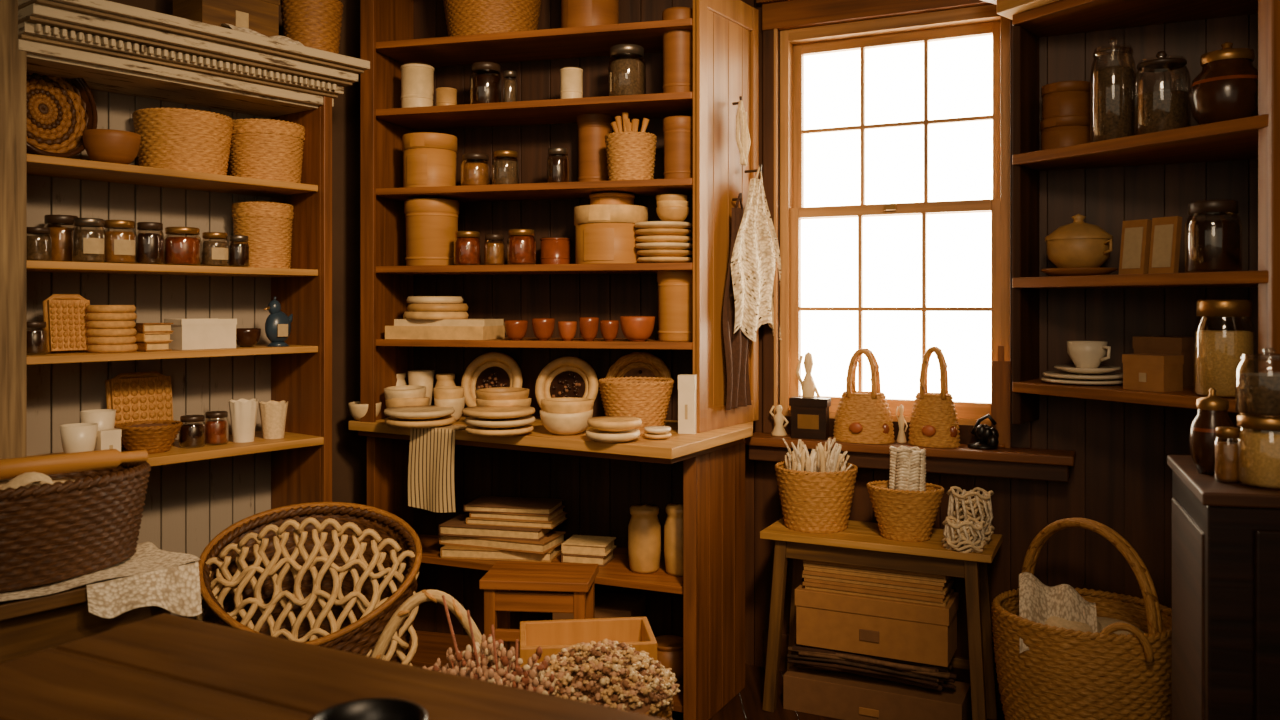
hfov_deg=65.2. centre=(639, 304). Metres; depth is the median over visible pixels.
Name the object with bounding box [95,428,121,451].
box
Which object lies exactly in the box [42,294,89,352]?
woven basket
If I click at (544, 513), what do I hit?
book stack
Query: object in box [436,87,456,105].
tin
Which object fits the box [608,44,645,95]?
storage jar
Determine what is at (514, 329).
bowl
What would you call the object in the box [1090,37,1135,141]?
glass jar
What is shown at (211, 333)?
box
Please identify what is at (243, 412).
cup
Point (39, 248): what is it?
jar
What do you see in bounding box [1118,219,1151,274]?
picture frame
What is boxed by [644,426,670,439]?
plate stack
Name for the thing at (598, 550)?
book stack
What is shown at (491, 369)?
plate
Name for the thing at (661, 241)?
plate stack
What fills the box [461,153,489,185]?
spice jar
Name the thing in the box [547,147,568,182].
spice jar
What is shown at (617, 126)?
wooden utensils
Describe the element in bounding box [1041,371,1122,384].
plate stack
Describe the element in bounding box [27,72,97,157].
wicker tray
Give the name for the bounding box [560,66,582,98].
crock
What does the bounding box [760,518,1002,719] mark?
side table
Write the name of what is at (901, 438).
ceramic figurine
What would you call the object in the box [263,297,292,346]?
bird figurine
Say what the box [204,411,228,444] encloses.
spice jar
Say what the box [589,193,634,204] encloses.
round box
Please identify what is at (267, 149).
lidded basket
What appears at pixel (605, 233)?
box
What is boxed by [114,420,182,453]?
fruit basket
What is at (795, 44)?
window
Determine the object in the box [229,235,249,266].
jar
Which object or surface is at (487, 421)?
plate stack
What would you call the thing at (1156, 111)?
glass jar
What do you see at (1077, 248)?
tureen
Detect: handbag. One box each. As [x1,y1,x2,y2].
[833,348,894,443]
[908,346,959,447]
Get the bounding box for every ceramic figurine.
[769,405,788,436]
[796,352,820,397]
[895,405,907,442]
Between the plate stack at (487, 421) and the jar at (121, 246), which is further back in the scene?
the plate stack at (487, 421)
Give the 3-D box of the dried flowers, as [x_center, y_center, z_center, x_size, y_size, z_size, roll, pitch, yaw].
[-0.086,0.983,2.119,0.330,0.534,0.279,0,0,18]
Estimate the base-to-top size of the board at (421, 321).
0.143 m
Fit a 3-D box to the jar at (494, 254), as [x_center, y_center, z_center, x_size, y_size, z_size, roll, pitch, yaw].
[-0.482,-0.181,3.310,0.070,0.102,0.070,0,0,15]
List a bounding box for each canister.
[401,62,433,107]
[404,198,458,265]
[577,114,612,181]
[657,271,692,340]
[662,7,692,92]
[663,116,692,178]
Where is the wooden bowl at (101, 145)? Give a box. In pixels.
[82,129,140,164]
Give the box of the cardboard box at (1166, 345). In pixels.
[1133,336,1192,387]
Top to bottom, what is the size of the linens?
0.047 m
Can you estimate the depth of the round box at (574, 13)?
3.22 m
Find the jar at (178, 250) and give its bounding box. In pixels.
[163,227,201,265]
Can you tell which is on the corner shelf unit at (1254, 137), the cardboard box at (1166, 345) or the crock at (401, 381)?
the cardboard box at (1166, 345)
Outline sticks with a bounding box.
[783,438,852,471]
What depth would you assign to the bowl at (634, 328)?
3.13 m
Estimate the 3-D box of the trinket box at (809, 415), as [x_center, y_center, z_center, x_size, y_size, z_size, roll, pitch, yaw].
[0.561,0.373,3.298,0.128,0.133,0.048,0,0,26]
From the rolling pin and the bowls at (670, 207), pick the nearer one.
the rolling pin
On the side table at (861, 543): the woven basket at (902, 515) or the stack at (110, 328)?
the woven basket at (902, 515)
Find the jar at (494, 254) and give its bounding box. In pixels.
[484,234,504,264]
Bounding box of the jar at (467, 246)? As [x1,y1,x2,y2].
[454,231,480,264]
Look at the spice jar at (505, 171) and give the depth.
3.28 m
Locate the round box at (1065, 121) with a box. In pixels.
[1040,81,1091,149]
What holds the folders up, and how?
on the cardboard box at (893, 629)
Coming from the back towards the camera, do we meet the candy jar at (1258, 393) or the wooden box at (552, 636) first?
the wooden box at (552, 636)
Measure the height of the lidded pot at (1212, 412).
0.175 m
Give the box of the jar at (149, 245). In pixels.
[135,222,163,264]
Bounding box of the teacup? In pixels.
[1054,341,1120,373]
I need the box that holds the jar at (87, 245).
[72,218,105,262]
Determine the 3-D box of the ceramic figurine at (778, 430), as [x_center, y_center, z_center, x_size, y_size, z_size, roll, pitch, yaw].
[0.468,0.388,3.365,0.054,0.104,0.054,0,0,-14]
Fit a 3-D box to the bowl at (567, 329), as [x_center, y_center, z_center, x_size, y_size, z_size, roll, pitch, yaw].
[-0.234,0.084,3.223,0.061,0.061,0.061,0,0,15]
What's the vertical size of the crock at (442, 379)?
0.148 m
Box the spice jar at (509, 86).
[503,70,516,101]
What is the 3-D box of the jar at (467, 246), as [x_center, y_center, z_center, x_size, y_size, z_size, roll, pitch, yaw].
[-0.572,-0.186,3.314,0.090,0.112,0.090,0,0,15]
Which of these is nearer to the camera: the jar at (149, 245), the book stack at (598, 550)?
the jar at (149, 245)
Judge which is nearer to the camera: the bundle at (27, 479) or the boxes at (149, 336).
the bundle at (27, 479)
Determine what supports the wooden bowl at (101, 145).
on the bookcase at (130, 59)
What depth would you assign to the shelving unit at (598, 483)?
3.39 m
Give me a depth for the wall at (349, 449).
3.54 m
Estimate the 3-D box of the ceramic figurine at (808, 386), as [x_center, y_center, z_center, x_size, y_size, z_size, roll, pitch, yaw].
[0.565,0.298,3.351,0.069,0.282,0.069,0,0,-14]
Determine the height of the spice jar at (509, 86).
0.110 m
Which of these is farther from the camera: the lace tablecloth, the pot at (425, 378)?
the pot at (425, 378)
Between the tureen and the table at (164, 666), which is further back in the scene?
the tureen
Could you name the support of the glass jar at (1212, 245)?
on the corner shelf unit at (1254, 137)
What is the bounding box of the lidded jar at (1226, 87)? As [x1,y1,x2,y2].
[1188,42,1257,124]
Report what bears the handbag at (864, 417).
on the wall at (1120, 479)
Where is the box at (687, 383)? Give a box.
[678,374,696,433]
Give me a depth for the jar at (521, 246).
3.25 m
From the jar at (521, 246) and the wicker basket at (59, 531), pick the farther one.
the jar at (521, 246)
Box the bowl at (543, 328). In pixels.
[532,318,554,339]
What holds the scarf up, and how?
hanging from the shelving unit at (598, 483)
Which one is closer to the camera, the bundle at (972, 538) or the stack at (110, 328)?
the stack at (110, 328)
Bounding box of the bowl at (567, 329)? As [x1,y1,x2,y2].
[558,321,576,340]
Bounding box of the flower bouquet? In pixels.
[422,595,563,694]
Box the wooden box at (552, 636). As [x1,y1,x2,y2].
[520,617,656,667]
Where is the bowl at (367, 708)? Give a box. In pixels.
[309,698,426,719]
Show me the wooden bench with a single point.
(28, 626)
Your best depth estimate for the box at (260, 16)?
2.88 m
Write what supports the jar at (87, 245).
in the bookcase at (130, 59)
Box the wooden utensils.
[611,112,648,132]
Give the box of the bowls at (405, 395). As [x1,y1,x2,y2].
[384,385,429,407]
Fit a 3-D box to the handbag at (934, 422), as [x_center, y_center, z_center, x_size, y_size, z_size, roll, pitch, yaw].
[0.919,0.284,3.130,0.159,0.310,0.104,0,0,26]
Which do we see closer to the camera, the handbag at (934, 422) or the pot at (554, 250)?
the handbag at (934, 422)
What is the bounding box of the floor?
[671,664,1004,719]
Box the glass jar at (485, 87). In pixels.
[470,62,501,103]
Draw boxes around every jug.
[628,504,660,573]
[664,503,682,575]
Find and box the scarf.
[723,193,751,409]
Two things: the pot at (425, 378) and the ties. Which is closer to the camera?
the ties
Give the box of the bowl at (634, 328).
[620,316,654,340]
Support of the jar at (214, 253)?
in the bookcase at (130, 59)
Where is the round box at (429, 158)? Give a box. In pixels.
[402,132,456,187]
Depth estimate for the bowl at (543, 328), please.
3.22 m
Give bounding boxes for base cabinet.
[1167,455,1279,719]
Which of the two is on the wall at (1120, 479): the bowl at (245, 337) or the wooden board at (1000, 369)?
the wooden board at (1000, 369)
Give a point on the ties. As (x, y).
(743, 145)
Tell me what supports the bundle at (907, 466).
in the woven basket at (902, 515)
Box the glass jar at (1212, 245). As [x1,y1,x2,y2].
[1185,200,1241,272]
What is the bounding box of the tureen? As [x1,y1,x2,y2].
[1041,214,1116,275]
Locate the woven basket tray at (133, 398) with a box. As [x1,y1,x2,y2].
[105,371,173,446]
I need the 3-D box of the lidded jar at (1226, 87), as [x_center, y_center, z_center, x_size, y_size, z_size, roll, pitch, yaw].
[1.467,-0.549,2.499,0.170,0.217,0.170,0,0,-29]
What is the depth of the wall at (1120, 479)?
2.99 m
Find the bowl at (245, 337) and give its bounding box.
[236,328,260,346]
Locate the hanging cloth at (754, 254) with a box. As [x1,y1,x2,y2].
[731,164,781,341]
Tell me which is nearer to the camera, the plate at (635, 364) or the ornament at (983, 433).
the ornament at (983, 433)
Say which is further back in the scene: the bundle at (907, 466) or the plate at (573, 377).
the plate at (573, 377)
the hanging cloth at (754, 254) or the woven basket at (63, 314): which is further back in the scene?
the hanging cloth at (754, 254)
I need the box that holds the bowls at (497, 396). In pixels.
[475,387,530,405]
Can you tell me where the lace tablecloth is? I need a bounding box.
[0,542,201,617]
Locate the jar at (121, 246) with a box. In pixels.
[103,220,136,263]
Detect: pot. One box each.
[408,370,433,404]
[1189,388,1235,474]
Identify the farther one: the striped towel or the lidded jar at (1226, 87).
the striped towel
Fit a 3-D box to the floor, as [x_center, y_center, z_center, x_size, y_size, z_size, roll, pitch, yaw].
[-0.800,1.265,0.750,6.398,0.030,6.700,0,0,0]
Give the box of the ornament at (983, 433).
[968,414,998,449]
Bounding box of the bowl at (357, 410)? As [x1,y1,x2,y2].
[348,401,380,420]
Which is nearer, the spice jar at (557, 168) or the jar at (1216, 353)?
the jar at (1216, 353)
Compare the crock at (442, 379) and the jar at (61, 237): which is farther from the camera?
the crock at (442, 379)
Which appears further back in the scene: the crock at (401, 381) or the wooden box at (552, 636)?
the crock at (401, 381)
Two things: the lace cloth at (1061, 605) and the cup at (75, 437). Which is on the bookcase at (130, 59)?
the cup at (75, 437)
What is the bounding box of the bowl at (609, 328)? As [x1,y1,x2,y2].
[600,320,618,340]
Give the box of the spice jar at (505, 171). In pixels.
[492,150,518,184]
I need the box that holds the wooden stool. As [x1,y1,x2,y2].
[479,561,598,652]
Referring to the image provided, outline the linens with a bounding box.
[220,23,303,45]
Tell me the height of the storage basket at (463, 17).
0.261 m
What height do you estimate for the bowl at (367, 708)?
0.050 m
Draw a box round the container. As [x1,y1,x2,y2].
[1236,414,1279,489]
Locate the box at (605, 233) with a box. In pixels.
[574,204,647,263]
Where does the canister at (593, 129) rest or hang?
in the shelving unit at (598, 483)
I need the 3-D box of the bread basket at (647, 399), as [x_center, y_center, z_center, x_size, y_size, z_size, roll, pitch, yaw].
[-0.013,0.308,3.070,0.234,0.162,0.234,0,0,-25]
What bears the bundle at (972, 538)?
on the side table at (861, 543)
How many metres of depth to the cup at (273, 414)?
3.03 m
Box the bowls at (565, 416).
[540,397,593,435]
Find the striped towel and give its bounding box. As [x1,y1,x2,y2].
[408,425,465,512]
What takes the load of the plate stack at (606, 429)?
in the shelving unit at (598, 483)
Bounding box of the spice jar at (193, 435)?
[179,415,205,447]
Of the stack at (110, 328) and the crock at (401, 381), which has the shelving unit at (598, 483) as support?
the crock at (401, 381)
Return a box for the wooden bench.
[0,564,183,663]
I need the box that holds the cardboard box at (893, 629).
[795,583,958,666]
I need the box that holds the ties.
[732,96,750,165]
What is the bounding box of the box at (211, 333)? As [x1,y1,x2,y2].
[164,318,236,349]
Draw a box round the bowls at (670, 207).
[656,194,688,221]
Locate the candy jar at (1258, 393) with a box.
[1235,348,1279,417]
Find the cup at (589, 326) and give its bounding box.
[579,317,598,340]
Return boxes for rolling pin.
[0,449,147,479]
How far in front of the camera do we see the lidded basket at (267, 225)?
3.05 m
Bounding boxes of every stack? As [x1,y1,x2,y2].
[85,305,137,352]
[384,405,454,428]
[439,514,565,561]
[462,405,535,436]
[464,496,566,528]
[561,535,615,566]
[586,416,641,442]
[634,221,692,262]
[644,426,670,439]
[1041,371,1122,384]
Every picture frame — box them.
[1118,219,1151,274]
[1148,216,1181,273]
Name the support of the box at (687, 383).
on the shelving unit at (598, 483)
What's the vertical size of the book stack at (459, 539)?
0.105 m
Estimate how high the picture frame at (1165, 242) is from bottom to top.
0.159 m
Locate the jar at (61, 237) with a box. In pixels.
[42,215,78,261]
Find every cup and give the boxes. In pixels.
[59,423,97,452]
[80,409,115,450]
[229,399,258,442]
[259,400,287,438]
[433,386,464,421]
[579,317,598,340]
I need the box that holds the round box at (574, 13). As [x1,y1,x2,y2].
[561,0,618,27]
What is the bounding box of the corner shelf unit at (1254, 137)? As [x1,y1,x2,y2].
[982,0,1279,423]
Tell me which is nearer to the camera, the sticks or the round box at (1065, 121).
the round box at (1065, 121)
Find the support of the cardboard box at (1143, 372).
on the corner shelf unit at (1254, 137)
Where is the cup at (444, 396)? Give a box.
[433,386,464,421]
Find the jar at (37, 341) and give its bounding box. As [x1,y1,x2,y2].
[27,322,47,354]
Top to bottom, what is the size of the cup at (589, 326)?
0.075 m
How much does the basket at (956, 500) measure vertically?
0.162 m
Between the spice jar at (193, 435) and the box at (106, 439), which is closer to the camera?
the box at (106, 439)
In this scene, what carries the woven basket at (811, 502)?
on the side table at (861, 543)
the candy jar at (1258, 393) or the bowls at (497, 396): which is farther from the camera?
the bowls at (497, 396)
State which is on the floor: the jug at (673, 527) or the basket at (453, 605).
the basket at (453, 605)
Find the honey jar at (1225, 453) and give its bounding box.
[1214,427,1240,483]
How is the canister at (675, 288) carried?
in the shelving unit at (598, 483)
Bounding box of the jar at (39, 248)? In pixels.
[27,227,51,260]
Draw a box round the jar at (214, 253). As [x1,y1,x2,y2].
[201,232,228,266]
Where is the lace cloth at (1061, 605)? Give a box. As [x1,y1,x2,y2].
[1018,572,1143,652]
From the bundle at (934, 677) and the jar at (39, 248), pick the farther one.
the bundle at (934, 677)
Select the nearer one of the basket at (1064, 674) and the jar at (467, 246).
the basket at (1064, 674)
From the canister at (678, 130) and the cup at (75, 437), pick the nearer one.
the cup at (75, 437)
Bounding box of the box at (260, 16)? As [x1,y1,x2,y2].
[173,0,279,36]
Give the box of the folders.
[802,560,953,606]
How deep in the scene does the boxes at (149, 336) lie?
2.74 m
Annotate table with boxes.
[0,613,665,719]
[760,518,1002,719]
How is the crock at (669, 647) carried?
on the shelving unit at (598, 483)
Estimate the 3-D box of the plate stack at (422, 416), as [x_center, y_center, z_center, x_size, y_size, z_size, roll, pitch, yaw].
[-0.708,0.362,3.215,0.225,0.056,0.228,0,0,15]
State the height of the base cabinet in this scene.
0.905 m
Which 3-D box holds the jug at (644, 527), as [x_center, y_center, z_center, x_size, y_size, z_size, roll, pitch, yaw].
[0.014,0.727,3.125,0.103,0.205,0.103,0,0,15]
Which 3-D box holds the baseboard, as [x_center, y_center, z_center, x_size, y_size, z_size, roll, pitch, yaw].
[1.191,1.185,3.071,1.700,0.130,0.020,0,0,26]
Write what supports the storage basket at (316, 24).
on the bookcase at (130, 59)
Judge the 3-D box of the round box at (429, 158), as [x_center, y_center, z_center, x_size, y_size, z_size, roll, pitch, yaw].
[-0.715,-0.481,3.403,0.184,0.182,0.185,0,0,15]
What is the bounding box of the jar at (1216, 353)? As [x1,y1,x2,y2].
[1193,300,1255,398]
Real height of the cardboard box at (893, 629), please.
0.170 m
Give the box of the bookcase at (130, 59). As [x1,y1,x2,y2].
[0,0,369,619]
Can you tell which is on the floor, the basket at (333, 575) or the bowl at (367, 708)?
the basket at (333, 575)
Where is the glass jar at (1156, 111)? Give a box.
[1133,51,1190,135]
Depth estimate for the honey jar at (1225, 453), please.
1.93 m
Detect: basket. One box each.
[0,461,150,592]
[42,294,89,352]
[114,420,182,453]
[132,107,233,174]
[196,502,421,665]
[229,118,304,182]
[231,201,293,268]
[280,0,343,53]
[371,589,483,658]
[443,0,541,36]
[598,376,673,434]
[605,131,656,180]
[775,461,857,532]
[866,480,944,541]
[946,486,994,544]
[991,517,1171,719]
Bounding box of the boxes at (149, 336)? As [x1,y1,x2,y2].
[134,323,173,351]
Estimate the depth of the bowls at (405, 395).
3.32 m
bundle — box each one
[0,472,83,489]
[787,638,956,690]
[889,445,925,490]
[941,516,986,552]
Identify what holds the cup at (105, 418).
on the bookcase at (130, 59)
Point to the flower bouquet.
(493, 664)
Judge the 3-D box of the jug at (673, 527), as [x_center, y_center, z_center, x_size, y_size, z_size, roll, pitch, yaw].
[0.122,0.723,3.096,0.096,0.214,0.096,0,0,15]
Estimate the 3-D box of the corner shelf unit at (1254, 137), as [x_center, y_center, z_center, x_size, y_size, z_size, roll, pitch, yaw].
[1.544,-0.300,2.682,0.757,1.300,1.006,0,0,-28]
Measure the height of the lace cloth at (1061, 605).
0.225 m
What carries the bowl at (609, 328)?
in the shelving unit at (598, 483)
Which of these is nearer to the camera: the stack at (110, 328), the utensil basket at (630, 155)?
the stack at (110, 328)
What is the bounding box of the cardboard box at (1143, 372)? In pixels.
[1122,353,1183,391]
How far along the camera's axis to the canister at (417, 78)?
3.36 m
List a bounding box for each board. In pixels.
[385,296,504,339]
[991,346,1010,447]
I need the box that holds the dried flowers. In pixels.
[540,639,679,719]
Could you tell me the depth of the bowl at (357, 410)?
3.33 m
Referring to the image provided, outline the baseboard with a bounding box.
[763,630,1002,708]
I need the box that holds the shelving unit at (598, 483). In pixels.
[349,0,758,719]
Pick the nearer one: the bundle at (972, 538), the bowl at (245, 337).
the bundle at (972, 538)
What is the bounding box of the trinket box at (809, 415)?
[789,396,830,439]
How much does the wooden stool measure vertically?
0.525 m
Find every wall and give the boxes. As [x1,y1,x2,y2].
[107,0,366,504]
[741,0,1257,666]
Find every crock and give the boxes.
[396,373,406,385]
[435,374,455,386]
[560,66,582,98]
[655,635,682,680]
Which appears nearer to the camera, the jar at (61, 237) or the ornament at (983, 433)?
the jar at (61, 237)
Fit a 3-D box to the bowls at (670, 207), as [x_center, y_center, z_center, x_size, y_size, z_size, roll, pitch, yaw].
[0.104,-0.307,3.186,0.108,0.086,0.106,0,0,0]
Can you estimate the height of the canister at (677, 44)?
0.273 m
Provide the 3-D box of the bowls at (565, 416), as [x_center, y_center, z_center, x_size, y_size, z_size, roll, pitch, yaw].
[-0.221,0.338,3.024,0.162,0.108,0.168,0,0,15]
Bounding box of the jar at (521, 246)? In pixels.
[507,229,535,264]
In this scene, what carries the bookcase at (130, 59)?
on the floor
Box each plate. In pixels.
[461,352,522,406]
[535,357,597,408]
[605,352,672,391]
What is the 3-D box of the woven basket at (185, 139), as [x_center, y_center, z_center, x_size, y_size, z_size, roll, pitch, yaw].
[-1.337,-0.463,2.930,0.270,0.182,0.272,0,0,-31]
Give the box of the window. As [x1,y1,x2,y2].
[756,0,1030,448]
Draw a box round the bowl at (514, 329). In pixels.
[504,320,527,339]
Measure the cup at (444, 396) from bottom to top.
0.116 m
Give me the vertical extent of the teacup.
0.090 m
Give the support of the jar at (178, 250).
in the bookcase at (130, 59)
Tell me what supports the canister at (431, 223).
in the shelving unit at (598, 483)
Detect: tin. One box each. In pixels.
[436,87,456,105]
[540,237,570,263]
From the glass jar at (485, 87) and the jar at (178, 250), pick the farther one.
the glass jar at (485, 87)
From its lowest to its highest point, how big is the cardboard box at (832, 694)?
0.106 m
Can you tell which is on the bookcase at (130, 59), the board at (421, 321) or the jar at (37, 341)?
the jar at (37, 341)

